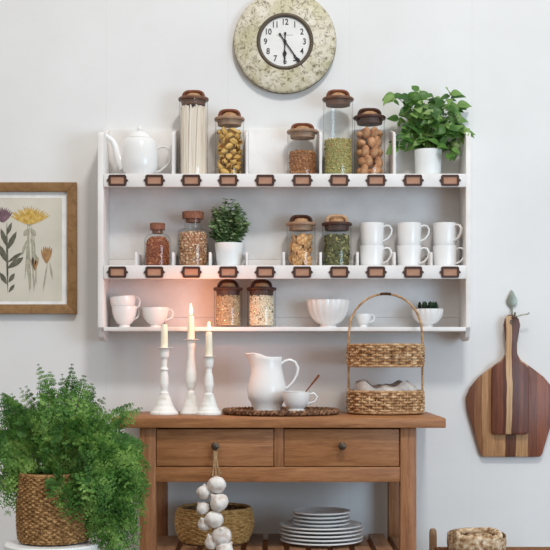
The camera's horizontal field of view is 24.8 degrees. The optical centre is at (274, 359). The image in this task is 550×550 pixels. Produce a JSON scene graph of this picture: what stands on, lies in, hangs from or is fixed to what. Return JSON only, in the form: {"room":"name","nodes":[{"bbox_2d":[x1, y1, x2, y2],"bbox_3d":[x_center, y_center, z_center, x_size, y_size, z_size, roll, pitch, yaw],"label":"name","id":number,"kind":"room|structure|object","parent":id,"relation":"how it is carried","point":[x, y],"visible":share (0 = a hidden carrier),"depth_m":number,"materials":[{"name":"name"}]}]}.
{"room":"kitchen","nodes":[
{"label":"kitchen","id":0,"kind":"room"},
{"bbox_2d":[0,0,549,549],"bbox_3d":[0.000,-0.536,4.060,7.000,3.000,0.120,0,0,0],"label":"wall","id":1,"kind":"structure","parent":0,"point":[72,71],"depth_m":4.00,"materials":[{"name":"white paint"}]},
{"bbox_2d":[0,182,76,313],"bbox_3d":[-0.882,-0.357,3.989,0.500,0.418,0.021,0,0,0],"label":"framed print","id":2,"kind":"object","parent":1,"relation":"attached to","point":[38,220],"visible":1,"depth_m":3.99,"materials":[{"name":"beige paper"}]},
{"bbox_2d":[98,129,470,340],"bbox_3d":[0.029,-0.397,3.922,1.150,0.677,0.155,0,0,0],"label":"wall shelf","id":3,"kind":"object","parent":1,"relation":"attached to","point":[269,196],"visible":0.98,"depth_m":3.99,"materials":[{"name":"white paint"}]},
{"bbox_2d":[112,306,139,326],"bbox_3d":[-0.472,-0.136,3.920,0.081,0.067,0.081,0,0,16],"label":"teacup","id":4,"kind":"object","parent":3,"relation":"on","point":[124,316],"visible":0.9,"depth_m":3.89,"materials":[{"name":"white ceramic"}]},
{"bbox_2d":[110,295,140,307],"bbox_3d":[-0.477,-0.167,3.921,0.086,0.071,0.083,0,0,-40],"label":"teacup","id":5,"kind":"object","parent":4,"relation":"on","point":[126,300],"visible":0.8,"depth_m":3.89,"materials":[{"name":"ceramic"}]},
{"bbox_2d":[106,126,171,173],"bbox_3d":[-0.428,-0.652,3.922,0.189,0.163,0.117,0,0,28],"label":"teapot","id":6,"kind":"object","parent":3,"relation":"on","point":[139,153],"visible":0.86,"depth_m":3.88,"materials":[{"name":"white ceramic"}]},
{"bbox_2d":[144,223,166,240],"bbox_3d":[-0.369,-0.359,3.925,0.082,0.141,0.082,0,0,0],"label":"bottle","id":7,"kind":"object","parent":3,"relation":"on","point":[157,228],"visible":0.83,"depth_m":3.91,"materials":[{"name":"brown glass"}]},
{"bbox_2d":[145,236,169,264],"bbox_3d":[-0.369,-0.341,3.925,0.076,0.095,0.077,0,0,0],"label":"spice","id":8,"kind":"object","parent":7,"relation":"in","point":[157,249],"visible":1,"depth_m":3.90,"materials":[{"name":"brown food"}]},
{"bbox_2d":[142,307,173,326],"bbox_3d":[-0.375,-0.134,3.920,0.086,0.063,0.086,0,0,39],"label":"teacup","id":9,"kind":"object","parent":3,"relation":"on","point":[154,316],"visible":0.91,"depth_m":3.89,"materials":[{"name":"white ceramic"}]},
{"bbox_2d":[178,90,208,107],"bbox_3d":[-0.256,-0.709,3.925,0.096,0.278,0.096,0,0,0],"label":"storage jar","id":10,"kind":"object","parent":3,"relation":"on","point":[193,97],"visible":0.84,"depth_m":3.90,"materials":[{"name":"brown wood"}]},
{"bbox_2d":[180,104,206,173],"bbox_3d":[-0.256,-0.686,3.925,0.082,0.220,0.083,0,0,0],"label":"strands","id":11,"kind":"object","parent":10,"relation":"in","point":[193,120],"visible":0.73,"depth_m":3.89},
{"bbox_2d":[182,211,205,229],"bbox_3d":[-0.258,-0.377,3.925,0.096,0.177,0.096,0,0,0],"label":"lid","id":12,"kind":"object","parent":3,"relation":"on","point":[188,216],"visible":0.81,"depth_m":3.90,"materials":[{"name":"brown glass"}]},
{"bbox_2d":[179,231,206,264],"bbox_3d":[-0.257,-0.349,3.925,0.089,0.110,0.090,0,0,0],"label":"beans","id":13,"kind":"object","parent":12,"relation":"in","point":[193,245],"visible":0.98,"depth_m":3.89,"materials":[{"name":"beige food"}]},
{"bbox_2d":[213,279,242,294],"bbox_3d":[-0.148,-0.178,3.925,0.092,0.152,0.092,0,0,0],"label":"storage jar","id":14,"kind":"object","parent":3,"relation":"on","point":[223,288],"visible":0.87,"depth_m":3.90,"materials":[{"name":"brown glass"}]},
{"bbox_2d":[216,295,240,325],"bbox_3d":[-0.147,-0.157,3.925,0.078,0.098,0.078,0,0,37],"label":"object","id":15,"kind":"object","parent":14,"relation":"in","point":[227,306],"visible":1,"depth_m":3.90,"materials":[{"name":"beige food"}]},
{"bbox_2d":[208,198,250,264],"bbox_3d":[-0.142,-0.399,3.917,0.139,0.222,0.097,0,0,0],"label":"potted herb","id":16,"kind":"object","parent":3,"relation":"on","point":[228,247],"visible":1,"depth_m":3.90,"materials":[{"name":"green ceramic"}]},
{"bbox_2d":[215,242,242,264],"bbox_3d":[-0.144,-0.327,3.920,0.090,0.078,0.090,0,0,0],"label":"pot","id":17,"kind":"object","parent":16,"relation":"attached to","point":[227,253],"depth_m":3.88,"materials":[{"name":"white ceramic"}]},
{"bbox_2d":[214,109,244,127],"bbox_3d":[-0.143,-0.679,3.925,0.096,0.218,0.096,0,0,0],"label":"storage jar","id":18,"kind":"object","parent":3,"relation":"on","point":[227,118],"visible":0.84,"depth_m":3.90,"materials":[{"name":"brown wood"}]},
{"bbox_2d":[218,163,224,169],"bbox_3d":[-0.166,-0.604,3.911,0.022,0.024,0.021,0,0,12],"label":"shell","id":19,"kind":"object","parent":18,"relation":"in","point":[220,166],"visible":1,"depth_m":3.90,"materials":[{"name":"food"}]},
{"bbox_2d":[217,144,225,149],"bbox_3d":[-0.167,-0.666,3.913,0.030,0.020,0.018,0,0,-27],"label":"shell","id":20,"kind":"object","parent":18,"relation":"in","point":[221,146],"visible":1,"depth_m":3.91,"materials":[{"name":"food"}]},
{"bbox_2d":[220,169,228,173],"bbox_3d":[-0.156,-0.587,3.901,0.028,0.020,0.020,0,0,-22],"label":"shell","id":21,"kind":"object","parent":18,"relation":"in","point":[223,171],"visible":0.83,"depth_m":3.90,"materials":[{"name":"food"}]},
{"bbox_2d":[221,127,227,134],"bbox_3d":[-0.158,-0.714,3.902,0.018,0.028,0.021,0,0,10],"label":"shell","id":22,"kind":"object","parent":18,"relation":"in","point":[224,130],"visible":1,"depth_m":3.90,"materials":[{"name":"food"}]},
{"bbox_2d":[221,148,228,154],"bbox_3d":[-0.156,-0.651,3.902,0.027,0.020,0.021,0,0,3],"label":"shell","id":23,"kind":"object","parent":18,"relation":"in","point":[224,151],"visible":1,"depth_m":3.90,"materials":[{"name":"food"}]},
{"bbox_2d":[222,137,227,144],"bbox_3d":[-0.157,-0.683,3.901,0.024,0.022,0.022,0,0,40],"label":"shell","id":24,"kind":"object","parent":18,"relation":"in","point":[225,140],"visible":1,"depth_m":3.90,"materials":[{"name":"food"}]},
{"bbox_2d":[226,163,231,169],"bbox_3d":[-0.143,-0.604,3.898,0.020,0.019,0.028,0,0,2],"label":"shell","id":25,"kind":"object","parent":18,"relation":"in","point":[229,165],"visible":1,"depth_m":3.90,"materials":[{"name":"food"}]},
{"bbox_2d":[225,143,233,148],"bbox_3d":[-0.143,-0.667,3.898,0.021,0.021,0.026,0,0,29],"label":"shell","id":26,"kind":"object","parent":18,"relation":"in","point":[229,145],"visible":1,"depth_m":3.89,"materials":[{"name":"food"}]},
{"bbox_2d":[226,153,232,159],"bbox_3d":[-0.143,-0.635,3.898,0.025,0.022,0.021,0,0,-12],"label":"shell","id":27,"kind":"object","parent":18,"relation":"in","point":[228,155],"visible":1,"depth_m":3.89,"materials":[{"name":"food"}]},
{"bbox_2d":[225,133,233,137],"bbox_3d":[-0.143,-0.700,3.898,0.030,0.018,0.019,0,0,27],"label":"shell","id":28,"kind":"object","parent":18,"relation":"in","point":[228,135],"visible":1,"depth_m":3.89,"materials":[{"name":"food"}]},
{"bbox_2d":[230,159,236,164],"bbox_3d":[-0.129,-0.617,3.902,0.018,0.017,0.030,0,0,27],"label":"shell","id":29,"kind":"object","parent":18,"relation":"in","point":[234,161],"visible":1,"depth_m":3.89,"materials":[{"name":"food"}]},
{"bbox_2d":[229,138,237,144],"bbox_3d":[-0.129,-0.683,3.902,0.026,0.021,0.022,0,0,22],"label":"shell","id":30,"kind":"object","parent":18,"relation":"in","point":[233,141],"visible":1,"depth_m":3.90,"materials":[{"name":"food"}]},
{"bbox_2d":[229,128,237,134],"bbox_3d":[-0.130,-0.714,3.901,0.026,0.021,0.021,0,0,29],"label":"shell","id":31,"kind":"object","parent":18,"relation":"in","point":[232,130],"visible":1,"depth_m":3.90,"materials":[{"name":"food"}]},
{"bbox_2d":[233,165,240,169],"bbox_3d":[-0.120,-0.602,3.912,0.029,0.017,0.018,0,0,-44],"label":"shell","id":32,"kind":"object","parent":18,"relation":"in","point":[236,167],"visible":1,"depth_m":3.90,"materials":[{"name":"food"}]},
{"bbox_2d":[232,155,241,159],"bbox_3d":[-0.119,-0.633,3.911,0.029,0.017,0.018,0,0,5],"label":"shell","id":33,"kind":"object","parent":18,"relation":"in","point":[237,157],"visible":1,"depth_m":3.90,"materials":[{"name":"food"}]},
{"bbox_2d":[247,279,275,326],"bbox_3d":[-0.042,-0.178,3.925,0.094,0.152,0.094,0,0,0],"label":"storage jar","id":34,"kind":"object","parent":3,"relation":"on","point":[260,288],"visible":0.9,"depth_m":3.90,"materials":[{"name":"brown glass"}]},
{"bbox_2d":[249,295,273,325],"bbox_3d":[-0.042,-0.157,3.925,0.079,0.099,0.080,0,0,0],"label":"beans","id":35,"kind":"object","parent":34,"relation":"in","point":[261,309],"visible":0.98,"depth_m":3.90,"materials":[{"name":"beige food"}]},
{"bbox_2d":[286,215,315,264],"bbox_3d":[0.082,-0.372,3.925,0.096,0.168,0.096,0,0,0],"label":"storage jar","id":36,"kind":"object","parent":3,"relation":"on","point":[297,223],"visible":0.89,"depth_m":3.91,"materials":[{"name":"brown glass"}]},
{"bbox_2d":[290,250,295,259],"bbox_3d":[0.059,-0.332,3.913,0.011,0.038,0.034,0,0,-31],"label":"dried slice","id":37,"kind":"object","parent":36,"relation":"in","point":[292,254],"visible":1,"depth_m":3.92,"materials":[{"name":"food"}]},
{"bbox_2d":[291,234,296,244],"bbox_3d":[0.057,-0.377,3.914,0.012,0.038,0.033,0,0,-22],"label":"dried slice","id":38,"kind":"object","parent":36,"relation":"in","point":[293,240],"visible":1,"depth_m":3.91,"materials":[{"name":"food"}]},
{"bbox_2d":[292,242,301,251],"bbox_3d":[0.069,-0.354,3.904,0.034,0.037,0.014,0,0,14],"label":"dried slice","id":39,"kind":"object","parent":36,"relation":"in","point":[297,246],"visible":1,"depth_m":3.90,"materials":[{"name":"food"}]},
{"bbox_2d":[292,255,302,264],"bbox_3d":[0.070,-0.310,3.899,0.033,0.038,0.016,0,0,9],"label":"dried slice","id":40,"kind":"object","parent":36,"relation":"in","point":[296,260],"visible":0.84,"depth_m":3.90,"materials":[{"name":"food"}]},
{"bbox_2d":[297,233,306,244],"bbox_3d":[0.083,-0.377,3.897,0.034,0.038,0.016,0,0,19],"label":"dried slice","id":41,"kind":"object","parent":36,"relation":"in","point":[301,238],"visible":1,"depth_m":3.90,"materials":[{"name":"food"}]},
{"bbox_2d":[297,248,307,259],"bbox_3d":[0.085,-0.332,3.900,0.034,0.038,0.014,0,0,-26],"label":"dried slice","id":42,"kind":"object","parent":36,"relation":"in","point":[302,254],"visible":1,"depth_m":3.90,"materials":[{"name":"food"}]},
{"bbox_2d":[303,255,311,264],"bbox_3d":[0.100,-0.310,3.907,0.033,0.038,0.012,0,0,-38],"label":"dried slice","id":43,"kind":"object","parent":36,"relation":"in","point":[308,260],"visible":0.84,"depth_m":3.91,"materials":[{"name":"food"}]},
{"bbox_2d":[304,240,310,251],"bbox_3d":[0.102,-0.355,3.905,0.018,0.037,0.033,0,0,12],"label":"dried slice","id":44,"kind":"object","parent":36,"relation":"in","point":[306,245],"visible":1,"depth_m":3.90,"materials":[{"name":"food"}]},
{"bbox_2d":[307,234,312,241],"bbox_3d":[0.107,-0.377,3.920,0.011,0.038,0.033,0,0,30],"label":"dried slice","id":45,"kind":"object","parent":36,"relation":"in","point":[309,236],"visible":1,"depth_m":3.92,"materials":[{"name":"food"}]},
{"bbox_2d":[287,123,317,173],"bbox_3d":[0.086,-0.657,3.925,0.099,0.174,0.099,0,0,0],"label":"storage jar","id":46,"kind":"object","parent":3,"relation":"on","point":[298,131],"visible":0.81,"depth_m":3.91,"materials":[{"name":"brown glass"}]},
{"bbox_2d":[289,149,315,173],"bbox_3d":[0.086,-0.617,3.925,0.086,0.082,0.087,0,0,-15],"label":"spice","id":47,"kind":"object","parent":46,"relation":"in","point":[302,161],"visible":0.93,"depth_m":3.89,"materials":[{"name":"brown food"}]},
{"bbox_2d":[307,299,349,326],"bbox_3d":[0.167,-0.146,3.920,0.139,0.087,0.137,0,0,0],"label":"bowl","id":48,"kind":"object","parent":3,"relation":"on","point":[326,312],"visible":0.95,"depth_m":3.87,"materials":[{"name":"white ceramic"}]},
{"bbox_2d":[322,214,351,231],"bbox_3d":[0.194,-0.373,3.925,0.096,0.169,0.096,0,0,0],"label":"storage jar","id":49,"kind":"object","parent":3,"relation":"on","point":[338,222],"visible":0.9,"depth_m":3.90,"materials":[{"name":"wood"}]},
{"bbox_2d":[323,233,349,264],"bbox_3d":[0.194,-0.346,3.925,0.085,0.103,0.085,0,0,-5],"label":"dried herbs","id":50,"kind":"object","parent":49,"relation":"in","point":[336,248],"visible":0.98,"depth_m":3.89,"materials":[{"name":"green plant"}]},
{"bbox_2d":[322,89,353,107],"bbox_3d":[0.198,-0.710,3.925,0.099,0.280,0.099,0,0,0],"label":"storage jar","id":51,"kind":"object","parent":3,"relation":"on","point":[335,98],"visible":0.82,"depth_m":3.90,"materials":[{"name":"wood"}]},
{"bbox_2d":[324,137,351,173],"bbox_3d":[0.198,-0.635,3.925,0.088,0.119,0.088,0,0,-16],"label":"seeds","id":52,"kind":"object","parent":51,"relation":"in","point":[338,153],"visible":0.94,"depth_m":3.89,"materials":[{"name":"green food"}]},
{"bbox_2d":[356,313,374,326],"bbox_3d":[0.280,-0.124,3.918,0.056,0.043,0.049,0,0,38],"label":"teacup","id":53,"kind":"object","parent":3,"relation":"on","point":[363,319],"visible":0.94,"depth_m":3.90,"materials":[{"name":"ceramic"}]},
{"bbox_2d":[353,108,385,126],"bbox_3d":[0.297,-0.681,3.925,0.102,0.221,0.102,0,0,0],"label":"storage jar","id":54,"kind":"object","parent":3,"relation":"on","point":[365,117],"visible":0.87,"depth_m":3.90,"materials":[{"name":"wood"}]},
{"bbox_2d":[356,149,361,156],"bbox_3d":[0.268,-0.650,3.924,0.027,0.027,0.041,0,0,-2],"label":"nut","id":55,"kind":"object","parent":54,"relation":"in","point":[358,152],"visible":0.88,"depth_m":3.91,"materials":[{"name":"food"}]},
{"bbox_2d":[356,130,362,138],"bbox_3d":[0.268,-0.709,3.929,0.027,0.027,0.041,0,0,8],"label":"nut","id":56,"kind":"object","parent":54,"relation":"in","point":[359,135],"visible":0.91,"depth_m":3.91,"materials":[{"name":"food"}]},
{"bbox_2d":[356,139,365,146],"bbox_3d":[0.270,-0.679,3.916,0.027,0.027,0.041,0,0,-19],"label":"nut","id":57,"kind":"object","parent":54,"relation":"in","point":[360,142],"visible":1,"depth_m":3.90,"materials":[{"name":"food"}]},
{"bbox_2d":[358,157,365,164],"bbox_3d":[0.275,-0.621,3.906,0.027,0.027,0.041,0,0,-42],"label":"nut","id":58,"kind":"object","parent":54,"relation":"in","point":[361,161],"visible":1,"depth_m":3.90,"materials":[{"name":"food"}]},
{"bbox_2d":[360,164,368,173],"bbox_3d":[0.280,-0.592,3.902,0.026,0.040,0.030,0,0,-1],"label":"nut","id":59,"kind":"object","parent":54,"relation":"in","point":[364,169],"visible":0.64,"depth_m":3.89,"materials":[{"name":"food"}]},
{"bbox_2d":[361,145,369,156],"bbox_3d":[0.282,-0.650,3.901,0.026,0.040,0.029,0,0,-12],"label":"nut","id":60,"kind":"object","parent":54,"relation":"in","point":[365,150],"visible":1,"depth_m":3.89,"materials":[{"name":"food"}]},
{"bbox_2d":[362,127,370,138],"bbox_3d":[0.285,-0.709,3.899,0.027,0.036,0.033,0,0,-14],"label":"nut","id":61,"kind":"object","parent":54,"relation":"in","point":[366,132],"visible":1,"depth_m":3.89,"materials":[{"name":"food"}]},
{"bbox_2d":[364,155,372,166],"bbox_3d":[0.291,-0.621,3.897,0.030,0.037,0.029,0,0,-35],"label":"nut","id":62,"kind":"object","parent":54,"relation":"in","point":[369,161],"visible":1,"depth_m":3.89,"materials":[{"name":"food"}]},
{"bbox_2d":[367,137,376,147],"bbox_3d":[0.302,-0.679,3.897,0.032,0.037,0.027,0,0,39],"label":"nut","id":63,"kind":"object","parent":54,"relation":"in","point":[371,141],"visible":1,"depth_m":3.89,"materials":[{"name":"food"}]},
{"bbox_2d":[370,127,377,137],"bbox_3d":[0.308,-0.709,3.899,0.028,0.036,0.032,0,0,16],"label":"nut","id":64,"kind":"object","parent":54,"relation":"in","point":[374,130],"visible":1,"depth_m":3.89,"materials":[{"name":"food"}]},
{"bbox_2d":[370,145,378,157],"bbox_3d":[0.310,-0.650,3.900,0.028,0.040,0.027,0,0,17],"label":"nut","id":65,"kind":"object","parent":54,"relation":"in","point":[374,151],"visible":1,"depth_m":3.89,"materials":[{"name":"food"}]},
{"bbox_2d":[371,164,379,173],"bbox_3d":[0.314,-0.592,3.903,0.029,0.040,0.026,0,0,-6],"label":"nut","id":66,"kind":"object","parent":54,"relation":"in","point":[375,169],"visible":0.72,"depth_m":3.89,"materials":[{"name":"food"}]},
{"bbox_2d":[375,136,380,147],"bbox_3d":[0.318,-0.679,3.906,0.026,0.040,0.029,0,0,-5],"label":"nut","id":67,"kind":"object","parent":54,"relation":"in","point":[377,138],"visible":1,"depth_m":3.90,"materials":[{"name":"food"}]},
{"bbox_2d":[374,155,382,167],"bbox_3d":[0.323,-0.621,3.916,0.028,0.040,0.027,0,0,-26],"label":"nut","id":68,"kind":"object","parent":54,"relation":"in","point":[377,160],"visible":1,"depth_m":3.91,"materials":[{"name":"food"}]},
{"bbox_2d":[377,130,382,137],"bbox_3d":[0.325,-0.709,3.930,0.027,0.027,0.041,0,0,-11],"label":"nut","id":69,"kind":"object","parent":54,"relation":"in","point":[380,133],"visible":0.61,"depth_m":3.92,"materials":[{"name":"food"}]},
{"bbox_2d":[360,245,392,264],"bbox_3d":[0.311,-0.324,3.923,0.076,0.070,0.095,0,0,-44],"label":"mug","id":70,"kind":"object","parent":3,"relation":"on","point":[369,254],"visible":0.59,"depth_m":3.90,"materials":[{"name":"white ceramic"}]},
{"bbox_2d":[360,222,392,244],"bbox_3d":[0.312,-0.394,3.924,0.095,0.070,0.076,0,0,38],"label":"mug","id":71,"kind":"object","parent":70,"relation":"on","point":[371,233],"visible":0.84,"depth_m":3.90,"materials":[{"name":"white ceramic"}]},
{"bbox_2d":[397,245,429,264],"bbox_3d":[0.429,-0.324,3.923,0.076,0.070,0.095,0,0,-44],"label":"mug","id":72,"kind":"object","parent":3,"relation":"on","point":[406,254],"visible":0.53,"depth_m":3.90,"materials":[{"name":"white ceramic"}]},
{"bbox_2d":[397,222,429,244],"bbox_3d":[0.430,-0.394,3.924,0.095,0.070,0.076,0,0,38],"label":"mug","id":73,"kind":"object","parent":72,"relation":"on","point":[408,233],"visible":0.9,"depth_m":3.90,"materials":[{"name":"white ceramic"}]},
{"bbox_2d":[412,301,442,326],"bbox_3d":[0.478,-0.143,3.920,0.104,0.082,0.102,0,0,0],"label":"potted succulent","id":74,"kind":"object","parent":3,"relation":"on","point":[430,314],"visible":0.89,"depth_m":3.89,"materials":[{"name":"ceramic"}]},
{"bbox_2d":[382,86,474,173],"bbox_3d":[0.486,-0.716,3.924,0.286,0.291,0.176,0,0,12],"label":"potted plant","id":75,"kind":"object","parent":3,"relation":"on","point":[427,118],"visible":0.99,"depth_m":3.90,"materials":[{"name":"green plant"}]},
{"bbox_2d":[414,148,441,173],"bbox_3d":[0.480,-0.614,3.920,0.087,0.087,0.087,0,0,0],"label":"pot","id":76,"kind":"object","parent":75,"relation":"attached to","point":[427,160],"depth_m":3.88,"materials":[{"name":"white ceramic"}]},
{"bbox_2d":[433,245,462,264],"bbox_3d":[0.541,-0.324,3.923,0.076,0.070,0.095,0,0,-44],"label":"mug","id":77,"kind":"object","parent":3,"relation":"on","point":[442,254],"visible":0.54,"depth_m":3.90,"materials":[{"name":"white ceramic"}]},
{"bbox_2d":[433,222,462,244],"bbox_3d":[0.537,-0.394,3.921,0.076,0.070,0.095,0,0,-15],"label":"mug","id":78,"kind":"object","parent":77,"relation":"on","point":[444,233],"visible":0.87,"depth_m":3.90,"materials":[{"name":"white ceramic"}]},
{"bbox_2d":[234,0,335,93],"bbox_3d":[0.032,-1.012,3.983,0.328,0.328,0.034,0,0,0],"label":"wall clock","id":79,"kind":"object","parent":1,"relation":"attached to","point":[281,46],"visible":1,"depth_m":3.97,"materials":[{"name":"beige stone"}]},
{"bbox_2d":[506,290,528,318],"bbox_3d":[0.772,-0.176,3.974,0.053,0.096,0.062,0,0,-15],"label":"wall hook","id":80,"kind":"object","parent":1,"relation":"attached to","point":[511,301],"visible":1,"depth_m":3.99,"materials":[{"name":"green metal"}]},
{"bbox_2d":[465,315,549,456],"bbox_3d":[0.753,0.082,3.987,0.291,0.454,0.017,0,0,0],"label":"cutting board","id":81,"kind":"object","parent":80,"relation":"hanging from","point":[478,397],"visible":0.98,"depth_m":3.98,"materials":[{"name":"brown wood"}]},
{"bbox_2d":[491,316,528,433],"bbox_3d":[0.747,0.048,3.969,0.119,0.376,0.017,0,0,0],"label":"cutting board","id":82,"kind":"object","parent":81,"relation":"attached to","point":[510,376],"visible":1,"depth_m":3.96,"materials":[{"name":"brown wood"}]},
{"bbox_3d":[0.000,1.004,1.250,7.000,0.080,5.500,0,0,0],"label":"floor","id":83,"kind":"structure","parent":0,"visible":0},
{"bbox_2d":[4,537,102,549],"bbox_3d":[-0.587,0.724,3.320,0.260,0.482,0.260,0,0,0],"label":"stool","id":84,"kind":"object","parent":83,"relation":"on","point":[14,544],"visible":0.63,"depth_m":3.24,"materials":[{"name":"white ceramic"}]},
{"bbox_2d":[15,469,90,545],"bbox_3d":[-0.587,0.389,3.320,0.201,0.184,0.201,0,0,20],"label":"basket","id":85,"kind":"object","parent":84,"relation":"on","point":[38,522],"visible":0.63,"depth_m":3.23,"materials":[{"name":"wicker"}]},
{"bbox_2d":[0,364,150,549],"bbox_3d":[-0.559,0.288,3.279,0.460,0.556,0.233,0,0,0],"label":"fern","id":86,"kind":"object","parent":85,"relation":"in","point":[106,475],"visible":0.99,"depth_m":3.28,"materials":[{"name":"plant"}]},
{"bbox_2d":[111,412,445,549],"bbox_3d":[0.010,0.564,3.755,0.946,0.800,0.451,0,0,0],"label":"console table","id":87,"kind":"object","parent":83,"relation":"on","point":[343,446],"visible":0.88,"depth_m":3.56,"materials":[{"name":"brown wood"}]},
{"bbox_2d":[150,348,177,414],"bbox_3d":[-0.333,0.063,3.755,0.084,0.200,0.084,0,0,0],"label":"candlestick","id":88,"kind":"object","parent":87,"relation":"on","point":[164,405],"visible":1,"depth_m":3.74,"materials":[{"name":"white paint"}]},
{"bbox_2d":[161,322,167,347],"bbox_3d":[-0.333,-0.075,3.755,0.022,0.080,0.022,0,0,0],"label":"taper candle","id":89,"kind":"object","parent":88,"relation":"on","point":[164,329],"visible":1,"depth_m":3.75,"materials":[{"name":"beige wax"}]},
{"bbox_2d":[180,339,198,413],"bbox_3d":[-0.255,0.050,3.788,0.067,0.226,0.067,0,0,0],"label":"candlestick","id":90,"kind":"object","parent":87,"relation":"on","point":[190,406],"visible":0.94,"depth_m":3.77,"materials":[{"name":"white paint"}]},
{"bbox_2d":[187,305,194,338],"bbox_3d":[-0.255,-0.116,3.788,0.022,0.109,0.022,0,0,0],"label":"taper candle","id":91,"kind":"object","parent":90,"relation":"on","point":[190,330],"visible":1,"depth_m":3.78,"materials":[{"name":"beige wax"}]},
{"bbox_2d":[196,356,221,414],"bbox_3d":[-0.197,0.076,3.736,0.076,0.175,0.076,0,0,0],"label":"candlestick","id":92,"kind":"object","parent":87,"relation":"on","point":[208,406],"visible":1,"depth_m":3.72,"materials":[{"name":"white paint"}]},
{"bbox_2d":[205,323,212,355],"bbox_3d":[-0.197,-0.062,3.736,0.022,0.104,0.022,0,0,0],"label":"taper candle","id":93,"kind":"object","parent":92,"relation":"on","point":[208,346],"visible":1,"depth_m":3.73,"materials":[{"name":"beige wax"}]},
{"bbox_2d":[174,502,254,545],"bbox_3d":[-0.183,0.495,3.780,0.244,0.106,0.244,0,0,5],"label":"wicker bowl","id":94,"kind":"object","parent":87,"relation":"on","point":[239,518],"visible":0.79,"depth_m":3.70,"materials":[{"name":"brown wicker"}]},
{"bbox_2d":[196,449,232,549],"bbox_3d":[-0.169,0.419,3.514,0.106,0.371,0.067,0,0,0],"label":"garlic braid","id":95,"kind":"object","parent":87,"relation":"hanging from","point":[220,539],"visible":1,"depth_m":3.50,"materials":[{"name":"food"}]},
{"bbox_2d":[222,406,339,415],"bbox_3d":[0.018,0.154,3.785,0.356,0.019,0.357,0,0,17],"label":"woven tray","id":96,"kind":"object","parent":87,"relation":"on","point":[246,411],"visible":0.94,"depth_m":3.65,"materials":[{"name":"wicker"}]},
{"bbox_2d":[245,353,298,409],"bbox_3d":[-0.016,0.065,3.794,0.146,0.174,0.120,0,0,34],"label":"jug","id":97,"kind":"object","parent":96,"relation":"on","point":[266,384],"visible":0.94,"depth_m":3.76,"materials":[{"name":"white ceramic"}]},
{"bbox_2d":[282,391,317,410],"bbox_3d":[0.067,0.122,3.717,0.094,0.059,0.086,0,0,-34],"label":"teacup","id":98,"kind":"object","parent":96,"relation":"on","point":[294,400],"visible":0.94,"depth_m":3.69,"materials":[{"name":"white ceramic"}]},
{"bbox_2d":[305,374,319,391],"bbox_3d":[0.100,0.084,3.719,0.068,0.083,0.016,0,0,-8],"label":"spoon","id":99,"kind":"object","parent":98,"relation":"in","point":[318,375],"visible":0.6,"depth_m":3.71,"materials":[{"name":"brown wood"}]},
{"bbox_2d":[280,537,362,546],"bbox_3d":[0.140,0.542,3.755,0.249,0.014,0.249,0,0,0],"label":"dinner plate","id":100,"kind":"object","parent":87,"relation":"on","point":[281,538],"visible":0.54,"depth_m":3.69,"materials":[{"name":"ceramic"}]},
{"bbox_2d":[281,534,363,542],"bbox_3d":[0.141,0.531,3.755,0.249,0.014,0.249,0,0,0],"label":"dinner plate","id":101,"kind":"object","parent":100,"relation":"on","point":[360,536],"visible":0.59,"depth_m":3.69,"materials":[{"name":"ceramic"}]},
{"bbox_2d":[279,529,361,538],"bbox_3d":[0.138,0.520,3.755,0.249,0.014,0.249,0,0,-40],"label":"dinner plate","id":102,"kind":"object","parent":101,"relation":"on","point":[281,531],"visible":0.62,"depth_m":3.69,"materials":[{"name":"white ceramic"}]},
{"bbox_2d":[281,526,363,534],"bbox_3d":[0.141,0.509,3.755,0.249,0.014,0.249,0,0,10],"label":"dinner plate","id":103,"kind":"object","parent":102,"relation":"on","point":[361,528],"visible":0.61,"depth_m":3.70,"materials":[{"name":"ceramic"}]},
{"bbox_2d":[279,519,361,531],"bbox_3d":[0.138,0.497,3.755,0.249,0.014,0.249,0,0,-30],"label":"dinner plate","id":104,"kind":"object","parent":103,"relation":"on","point":[353,524],"visible":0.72,"depth_m":3.72,"materials":[{"name":"white ceramic"}]},
{"bbox_2d":[292,520,349,528],"bbox_3d":[0.138,0.492,3.755,0.174,0.014,0.174,0,0,0],"label":"plate","id":105,"kind":"object","parent":104,"relation":"on","point":[293,521],"visible":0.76,"depth_m":3.70,"materials":[{"name":"ceramic"}]},
{"bbox_2d":[292,517,350,524],"bbox_3d":[0.140,0.481,3.755,0.174,0.014,0.174,0,0,0],"label":"plate","id":106,"kind":"object","parent":105,"relation":"on","point":[293,518],"visible":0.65,"depth_m":3.70,"materials":[{"name":"ceramic"}]},
{"bbox_2d":[292,513,349,520],"bbox_3d":[0.137,0.469,3.755,0.174,0.014,0.174,0,0,-29],"label":"plate","id":107,"kind":"object","parent":106,"relation":"on","point":[293,514],"visible":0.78,"depth_m":3.70,"materials":[{"name":"ceramic"}]},
{"bbox_2d":[292,507,350,516],"bbox_3d":[0.140,0.458,3.755,0.174,0.014,0.174,0,0,33],"label":"plate","id":108,"kind":"object","parent":107,"relation":"on","point":[306,511],"visible":1,"depth_m":3.79,"materials":[{"name":"white ceramic"}]},
{"bbox_2d":[346,292,424,414],"bbox_3d":[0.337,-0.023,3.810,0.240,0.369,0.242,0,0,6],"label":"basket","id":109,"kind":"object","parent":87,"relation":"on","point":[363,354],"visible":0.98,"depth_m":3.72,"materials":[{"name":"beige wicker"}]},
{"bbox_2d":[354,379,417,409],"bbox_3d":[0.337,0.104,3.810,0.206,0.092,0.206,0,0,0],"label":"folded cloth","id":110,"kind":"object","parent":109,"relation":"in","point":[360,385],"visible":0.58,"depth_m":3.73,"materials":[{"name":"grey fabric"}]},
{"bbox_2d":[429,528,549,549],"bbox_3d":[0.671,0.733,3.580,0.423,0.461,0.323,0,0,0],"label":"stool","id":111,"kind":"object","parent":83,"relation":"on","point":[432,532],"visible":0.64,"depth_m":3.72,"materials":[{"name":"brown wood"}]},
{"bbox_2d":[447,527,506,549],"bbox_3d":[0.579,0.519,3.590,0.172,0.067,0.170,0,0,0],"label":"basket","id":112,"kind":"object","parent":111,"relation":"on","point":[481,538],"visible":1,"depth_m":3.54,"materials":[{"name":"wicker"}]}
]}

